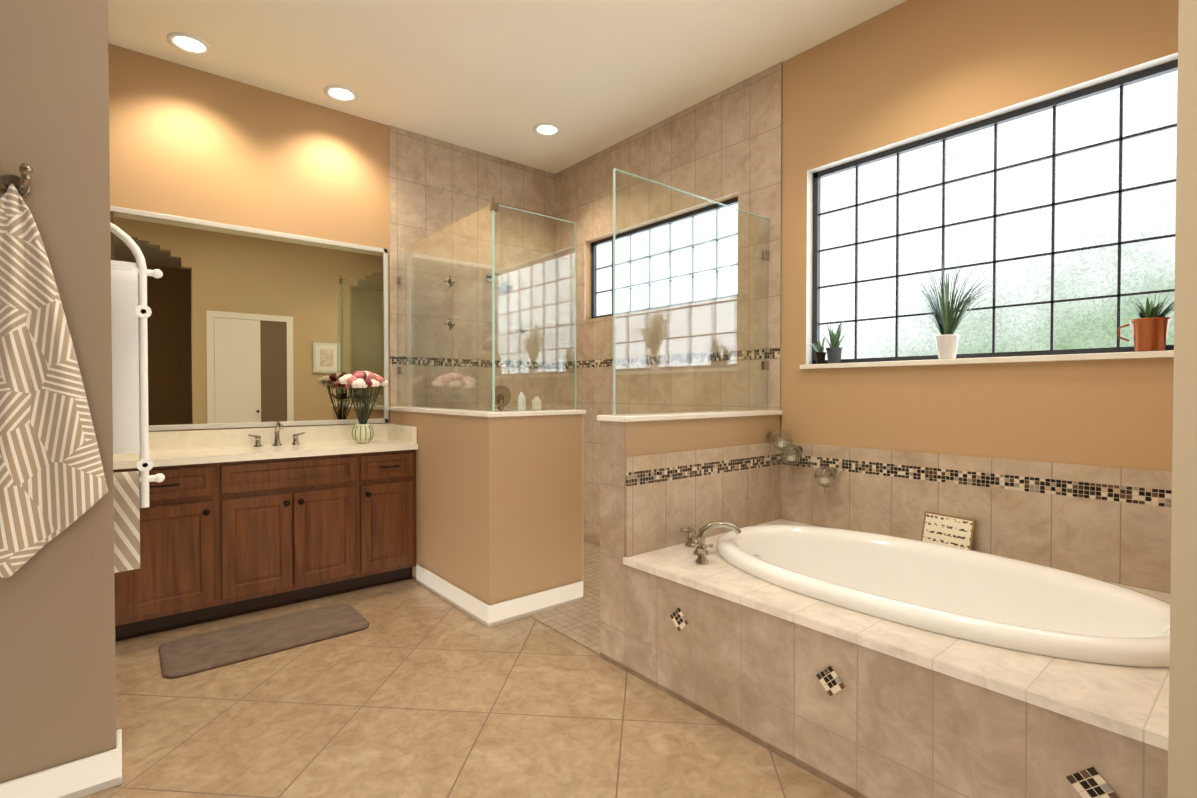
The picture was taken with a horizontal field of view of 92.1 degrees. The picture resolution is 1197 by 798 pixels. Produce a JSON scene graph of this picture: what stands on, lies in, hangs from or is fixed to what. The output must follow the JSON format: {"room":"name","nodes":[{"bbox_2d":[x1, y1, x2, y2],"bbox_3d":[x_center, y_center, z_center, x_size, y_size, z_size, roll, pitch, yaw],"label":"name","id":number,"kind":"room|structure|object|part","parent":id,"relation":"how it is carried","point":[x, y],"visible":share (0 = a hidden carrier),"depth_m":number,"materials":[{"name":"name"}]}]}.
{"room":"bathroom","nodes":[
{"label":"bathroom","id":0,"kind":"room"},
{"bbox_2d":[0,0,115,783],"bbox_3d":[-2.535,-0.321,0.913,2.692,3.000,0.122,-1,1,-40],"label":"wall","id":1,"kind":"structure","parent":0,"point":[57,660],"depth_m":1.67,"materials":[{"name":"beige paint"}]},
{"bbox_2d":[0,164,107,577],"bbox_3d":[-1.581,-0.077,1.574,0.363,1.114,0.092,-1,1,-40],"label":"hanging towel","id":2,"kind":"object","parent":1,"relation":"hanging from","point":[53,484],"visible":1,"depth_m":1.59,"materials":[{"name":"beige fabric"}]},
{"bbox_2d":[0,737,121,797],"bbox_3d":[-2.486,1.124,0.886,2.705,0.110,0.015,-1,1,-40],"label":"baseboard","id":3,"kind":"structure","parent":1,"relation":"attached to","point":[87,776],"depth_m":1.68,"materials":[{"name":"white wood"}]},
{"bbox_2d":[110,222,164,572],"bbox_3d":[-1.681,-0.025,1.778,0.550,1.183,0.105,-1,1,-40],"label":"towel rack","id":4,"kind":"object","parent":1,"relation":"attached to","point":[131,311],"visible":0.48,"depth_m":1.90,"materials":[{"name":"white metal"}]},
{"bbox_2d":[108,43,389,431],"bbox_3d":[-2.478,-0.352,3.155,5.650,3.000,0.120,-1,1,-40],"label":"wall","id":5,"kind":"structure","parent":0,"point":[188,142],"depth_m":3.38,"materials":[{"name":"beige paint"}]},
{"bbox_2d":[110,206,388,430],"bbox_3d":[-2.157,-0.421,3.333,1.874,1.179,0.014,-1,1,-40],"label":"vanity mirror","id":6,"kind":"object","parent":5,"relation":"attached to","point":[250,327],"visible":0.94,"depth_m":3.43,"materials":[{"name":"silver metal"}]},
{"bbox_2d":[149,423,388,449],"bbox_3d":[-2.150,0.228,3.341,1.882,0.105,0.020,-1,1,-40],"label":"backsplash","id":7,"kind":"structure","parent":5,"relation":"attached to","point":[277,435],"depth_m":3.40,"materials":[{"name":"beige stone"}]},
{"bbox_2d":[389,125,554,410],"bbox_3d":[-0.892,-0.369,4.391,1.390,3.000,0.011,-1,1,-40],"label":"wall tile","id":8,"kind":"structure","parent":5,"relation":"attached to","point":[435,185],"depth_m":4.31,"materials":[{"name":"tile"}]},
{"bbox_2d":[444,276,454,287],"bbox_3d":[-1.088,-0.857,4.213,0.002,0.062,0.062,1,46,50],"label":"decorative tile","id":9,"kind":"object","parent":8,"relation":"attached to","point":[450,280],"depth_m":4.21,"materials":[{"name":"tile"}]},
{"bbox_2d":[444,318,454,329],"bbox_3d":[-1.088,-0.547,4.218,0.002,0.062,0.062,1,46,50],"label":"decorative tile","id":10,"kind":"object","parent":8,"relation":"attached to","point":[447,321],"depth_m":4.21,"materials":[{"name":"tile"}]},
{"bbox_2d":[486,273,512,406],"bbox_3d":[-0.697,-0.446,4.355,0.245,1.025,0.294,-1,1,-40],"label":"shower head","id":11,"kind":"object","parent":8,"relation":"attached to","point":[503,283],"depth_m":4.45},
{"bbox_2d":[518,324,525,334],"bbox_3d":[-0.616,-0.552,4.611,0.002,0.062,0.062,1,46,50],"label":"shower valve","id":12,"kind":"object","parent":8,"relation":"attached to","point":[520,331],"depth_m":4.61,"materials":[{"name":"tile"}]},
{"bbox_2d":[82,578,854,797],"bbox_3d":[-0.385,1.214,0.570,5.770,0.060,6.806,-1,1,-40],"label":"floor","id":13,"kind":"structure","parent":0,"point":[414,689],"depth_m":2.07,"materials":[{"name":"tile"}]},
{"bbox_2d":[159,603,368,678],"bbox_3d":[-1.596,1.144,2.797,0.840,0.015,0.430,-1,1,-40],"label":"bath mat","id":14,"kind":"object","parent":13,"relation":"on","point":[186,656],"visible":0.96,"depth_m":2.74,"materials":[{"name":"fabric"}]},
{"bbox_2d":[113,446,417,641],"bbox_3d":[-1.993,0.733,3.159,1.882,0.830,0.512,-1,1,-40],"label":"bathroom vanity","id":15,"kind":"object","parent":13,"relation":"on","point":[235,522],"depth_m":3.07,"materials":[{"name":"brown wood"}]},
{"bbox_2d":[113,438,416,465],"bbox_3d":[-1.999,0.300,3.161,1.882,0.034,0.492,-1,1,-40],"label":"countertop","id":16,"kind":"structure","parent":15,"relation":"on","point":[214,452],"depth_m":3.16,"materials":[{"name":"beige stone"}]},
{"bbox_2d":[339,371,387,442],"bbox_3d":[-1.480,0.048,3.623,0.304,0.453,0.286,-1,1,-40],"label":"vase","id":17,"kind":"object","parent":16,"relation":"on","point":[362,431],"visible":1,"depth_m":3.58,"materials":[{"name":"white ceramic"}]},
{"bbox_2d":[529,541,599,654],"bbox_3d":[-0.173,1.138,3.725,1.165,0.004,1.987,-1,1,-40],"label":"floor","id":18,"kind":"structure","parent":13,"relation":"on","point":[578,622],"depth_m":3.06,"materials":[{"name":"beige tile"}]},
{"bbox_2d":[623,547,1168,797],"bbox_3d":[0.801,0.923,1.896,0.360,0.485,1.744,-1,1,-40],"label":"bathtub surround","id":19,"kind":"structure","parent":13,"relation":"on","point":[907,711],"depth_m":1.64,"materials":[{"name":"tile"}]},
{"bbox_2d":[670,608,687,630],"bbox_3d":[0.309,0.846,2.213,0.002,0.066,0.066,-1,-44,-40],"label":"accent tile","id":20,"kind":"object","parent":19,"relation":"attached to","point":[677,616],"visible":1,"depth_m":2.21,"materials":[{"name":"tile"}]},
{"bbox_2d":[816,666,844,695],"bbox_3d":[0.701,0.853,1.743,0.002,0.066,0.066,-1,-44,-40],"label":"accent tile","id":21,"kind":"object","parent":19,"relation":"attached to","point":[830,680],"visible":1,"depth_m":1.74,"materials":[{"name":"tile"}]},
{"bbox_2d":[1066,767,1118,797],"bbox_3d":[1.092,0.859,1.275,0.002,0.066,0.066,-1,-44,-40],"label":"accent tile","id":22,"kind":"object","parent":19,"relation":"attached to","point":[1090,782],"visible":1,"depth_m":1.27,"materials":[{"name":"tile"}]},
{"bbox_2d":[670,519,1169,602],"bbox_3d":[1.205,0.689,2.230,0.932,0.028,1.744,-1,1,-40],"label":"tub deck","id":23,"kind":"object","parent":13,"relation":"on","point":[713,553],"depth_m":2.57,"materials":[{"name":"tile"}]},
{"bbox_2d":[680,521,740,564],"bbox_3d":[0.436,0.600,2.507,0.276,0.142,0.282,-1,1,-40],"label":"tub faucet","id":24,"kind":"object","parent":23,"relation":"on","point":[700,550],"visible":1,"depth_m":2.48,"materials":[{"name":"silver metal"}]},
{"bbox_2d":[716,524,1169,666],"bbox_3d":[1.151,0.858,2.159,0.910,0.475,1.580,-1,1,-40],"label":"tub","id":25,"kind":"object","parent":23,"relation":"in","point":[996,600],"visible":0.48,"depth_m":2.14,"materials":[{"name":"ceramic"}]},
{"bbox_2d":[921,511,976,549],"bbox_3d":[1.528,0.590,2.526,0.015,0.160,0.210,16,-8,-31],"label":"sign","id":26,"kind":"object","parent":23,"relation":"on","point":[949,530],"visible":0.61,"depth_m":2.52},
{"bbox_2d":[390,410,581,605],"bbox_3d":[-0.763,0.611,3.624,0.596,1.060,1.377,-1,1,-40],"label":"wall","id":27,"kind":"structure","parent":0,"point":[498,509],"depth_m":3.12,"materials":[{"name":"beige paint"}]},
{"bbox_2d":[389,423,416,441],"bbox_3d":[-1.284,0.222,3.756,0.020,0.105,0.452,-1,1,-40],"label":"backsplash","id":28,"kind":"structure","parent":27,"relation":"attached to","point":[398,433],"depth_m":3.71,"materials":[{"name":"beige stone"}]},
{"bbox_2d":[416,565,495,627],"bbox_3d":[-0.839,1.092,3.246,0.013,0.110,0.910,-1,1,-40],"label":"baseboard","id":29,"kind":"structure","parent":27,"relation":"attached to","point":[485,614],"depth_m":3.15,"materials":[{"name":"white wood"}]},
{"bbox_2d":[389,406,585,416],"bbox_3d":[-0.755,0.069,3.614,0.630,0.024,1.387,-1,1,-40],"label":"trim","id":30,"kind":"structure","parent":27,"relation":"on","point":[478,413],"depth_m":3.16,"materials":[{"name":"stone"}]},
{"bbox_2d":[397,205,496,410],"bbox_3d":[-0.959,-0.477,3.473,0.012,1.069,1.309,-1,1,-40],"label":"glass wall","id":31,"kind":"structure","parent":30,"relation":"on","point":[468,320],"depth_m":3.41,"materials":[{"name":"clear glass"}]},
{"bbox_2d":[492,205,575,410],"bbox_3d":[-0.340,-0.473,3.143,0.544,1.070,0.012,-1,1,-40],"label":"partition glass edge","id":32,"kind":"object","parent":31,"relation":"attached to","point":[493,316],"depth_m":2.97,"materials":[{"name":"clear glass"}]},
{"bbox_2d":[518,392,525,410],"bbox_3d":[-0.420,0.013,3.150,0.043,0.100,0.044,-1,1,-40],"label":"shampoo bottle","id":33,"kind":"object","parent":30,"relation":"on","point":[523,401],"depth_m":3.13,"materials":[{"name":"plastic"}]},
{"bbox_2d":[497,206,575,410],"bbox_3d":[-0.328,-0.473,3.153,0.511,1.069,0.010,-1,1,-40],"label":"glass wall","id":34,"kind":"structure","parent":30,"relation":"on","point":[507,214],"depth_m":3.14,"materials":[{"name":"clear glass"}]},
{"bbox_2d":[397,197,768,373],"bbox_3d":[-0.215,-0.606,3.600,1.335,0.876,2.065,-1,1,-40],"label":"clamps","id":35,"kind":"object","parent":34,"relation":"attached to","point":[493,205],"visible":0.77,"depth_m":3.21,"materials":[{"name":"silver metal"}]},
{"bbox_2d":[532,397,540,409],"bbox_3d":[-0.346,0.025,3.217,0.051,0.075,0.052,-1,1,-40],"label":"shampoo bottle","id":36,"kind":"object","parent":30,"relation":"on","point":[537,407],"depth_m":3.20,"materials":[{"name":"plastic"}]},
{"bbox_2d":[496,581,582,625],"bbox_3d":[-0.318,1.094,3.099,0.592,0.110,0.016,-1,1,-40],"label":"baseboard","id":37,"kind":"structure","parent":27,"relation":"attached to","point":[525,606],"depth_m":3.08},
{"bbox_2d":[582,414,582,580],"bbox_3d":[-0.717,0.611,3.662,0.496,1.060,1.377,-1,1,-40],"label":"wall tiles","id":38,"kind":"structure","parent":27,"relation":"attached to","point":[582,497],"depth_m":3.29,"materials":[{"name":"beige tile"}]},
{"bbox_2d":[108,0,906,173],"bbox_3d":[-0.385,-1.846,0.527,5.770,0.060,6.806,-1,1,-40],"label":"ceiling","id":39,"kind":"structure","parent":0,"point":[503,78],"depth_m":3.09,"materials":[{"name":"paint"}]},
{"bbox_2d":[166,32,211,55],"bbox_3d":[-2.128,-1.845,3.003,0.195,0.010,0.195,0,1,26],"label":"recessed light","id":40,"kind":"object","parent":39,"relation":"in","point":[190,44],"depth_m":2.99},
{"bbox_2d":[323,85,358,102],"bbox_3d":[-1.564,-1.852,3.505,0.195,0.010,0.195,1,1,44],"label":"recessed light","id":41,"kind":"object","parent":39,"relation":"in","point":[335,92],"depth_m":3.50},
{"bbox_2d":[533,123,560,135],"bbox_3d":[-0.355,-1.858,3.984,0.195,0.010,0.195,1,1,44],"label":"recessed light","id":42,"kind":"object","parent":39,"relation":"in","point":[543,129],"depth_m":3.98,"materials":[{"name":"white"}]},
{"bbox_2d":[626,415,780,456],"bbox_3d":[0.517,0.622,2.889,1.165,1.060,0.150,-1,1,-40],"label":"wall","id":43,"kind":"structure","parent":0,"point":[656,437],"depth_m":2.74,"materials":[{"name":"beige paint"}]},
{"bbox_2d":[600,421,625,669],"bbox_3d":[0.510,0.622,2.890,1.175,1.060,0.160,-1,1,-40],"label":"shower wall tile","id":44,"kind":"structure","parent":43,"relation":"attached to","point":[612,494],"depth_m":2.51,"materials":[{"name":"beige tile"}]},
{"bbox_2d":[597,410,781,421],"bbox_3d":[0.504,0.080,2.878,1.185,0.024,0.184,-1,1,-40],"label":"trim","id":45,"kind":"structure","parent":43,"relation":"on","point":[665,416],"depth_m":2.70,"materials":[{"name":"stone"}]},
{"bbox_2d":[613,168,768,414],"bbox_3d":[0.509,-0.469,2.875,1.151,1.070,0.012,-1,1,-40],"label":"glass wall","id":46,"kind":"structure","parent":45,"relation":"on","point":[614,169],"depth_m":2.80,"materials":[{"name":"clear glass"}]},
{"bbox_3d":[0.509,-0.469,2.875,1.151,1.070,0.012,-1,1,-40],"label":"partition glass edge","id":47,"kind":"part","parent":46,"relation":"part of","materials":[{"name":"clear glass"}]},
{"bbox_2d":[626,442,781,556],"bbox_3d":[0.559,0.455,2.817,1.140,0.425,0.011,-1,1,-40],"label":"tile","id":48,"kind":"structure","parent":43,"relation":"attached to","point":[741,486],"depth_m":2.74,"materials":[{"name":"tile"}]},
{"bbox_2d":[767,430,792,461],"bbox_3d":[0.962,0.254,3.057,0.110,0.178,0.133,-1,1,-40],"label":"votive","id":49,"kind":"object","parent":48,"relation":"attached to","point":[770,436],"visible":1,"depth_m":3.04,"materials":[{"name":"glass"}]},
{"bbox_2d":[585,0,1178,592],"bbox_3d":[1.747,-0.342,2.403,0.120,3.000,6.686,-1,1,-40],"label":"wall","id":50,"kind":"structure","parent":0,"point":[907,70],"depth_m":2.53,"materials":[{"name":"beige paint"}]},
{"bbox_2d":[591,197,737,318],"bbox_3d":[0.429,-0.921,4.016,0.050,0.613,1.455,-1,1,-40],"label":"shower window","id":51,"kind":"structure","parent":50,"relation":"attached to","point":[602,278],"depth_m":3.97,"materials":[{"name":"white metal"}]},
{"bbox_2d":[555,61,782,546],"bbox_3d":[0.353,-0.364,4.033,0.086,3.000,2.137,-1,1,-40],"label":"wall tiles","id":52,"kind":"structure","parent":50,"relation":"attached to","point":[725,143],"depth_m":3.75,"materials":[{"name":"tile"}]},
{"bbox_2d":[782,442,1171,592],"bbox_3d":[1.567,0.459,2.529,0.011,0.425,1.745,-1,1,-40],"label":"tile","id":53,"kind":"structure","parent":50,"relation":"attached to","point":[1110,524],"depth_m":2.37,"materials":[{"name":"tile"}]},
{"bbox_2d":[781,445,802,477],"bbox_3d":[1.029,0.329,3.060,0.133,0.178,0.110,-1,1,-40],"label":"votive","id":54,"kind":"object","parent":53,"relation":"attached to","point":[798,452],"visible":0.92,"depth_m":3.04,"materials":[{"name":"clear glass"}]},
{"bbox_2d":[814,466,836,500],"bbox_3d":[1.151,0.426,2.915,0.133,0.178,0.110,-1,1,-40],"label":"votive","id":55,"kind":"object","parent":53,"relation":"attached to","point":[832,471],"visible":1,"depth_m":2.90,"materials":[{"name":"glass"}]},
{"bbox_2d":[800,350,1173,368],"bbox_3d":[1.589,-0.164,2.524,0.089,0.024,1.510,-1,1,-40],"label":"window sill","id":56,"kind":"structure","parent":50,"relation":"attached to","point":[1111,356],"depth_m":2.36,"materials":[{"name":"stone"}]},
{"bbox_2d":[809,319,846,363],"bbox_3d":[1.186,-0.296,2.994,0.083,0.225,0.237,-1,1,-40],"label":"leafy plant","id":57,"kind":"object","parent":56,"relation":"on","point":[834,352],"visible":0.96,"depth_m":2.95,"materials":[{"name":"green plant"}]},
{"bbox_2d":[893,249,1014,358],"bbox_3d":[1.560,-0.427,2.537,0.101,0.500,0.532,-1,1,-40],"label":"grass plant","id":58,"kind":"object","parent":56,"relation":"on","point":[948,322],"visible":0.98,"depth_m":2.54,"materials":[{"name":"green plant"}]},
{"bbox_2d":[1116,288,1174,351],"bbox_3d":[1.969,-0.281,2.053,0.106,0.220,0.242,-1,1,-40],"label":"herb plant","id":59,"kind":"object","parent":56,"relation":"on","point":[1150,326],"visible":0.92,"depth_m":2.03,"materials":[{"name":"green plant"}]},
{"bbox_2d":[806,52,1177,363],"bbox_3d":[1.601,-0.691,2.528,0.059,1.039,1.474,-1,1,-40],"label":"window frame","id":60,"kind":"structure","parent":50,"relation":"in","point":[1121,73],"depth_m":2.69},
{"bbox_2d":[812,59,1177,363],"bbox_3d":[1.644,-0.690,2.562,0.050,1.035,1.470,-1,1,-40],"label":"window","id":61,"kind":"structure","parent":50,"relation":"in","point":[1059,212],"depth_m":2.43,"materials":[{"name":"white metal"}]},
{"bbox_2d":[1168,0,1196,797],"bbox_3d":[0.080,-0.310,0.085,5.650,3.000,0.178,-1,1,-40],"label":"wall","id":62,"kind":"structure","parent":0,"point":[1182,759],"depth_m":0.45,"materials":[{"name":"beige paint"}]}
]}

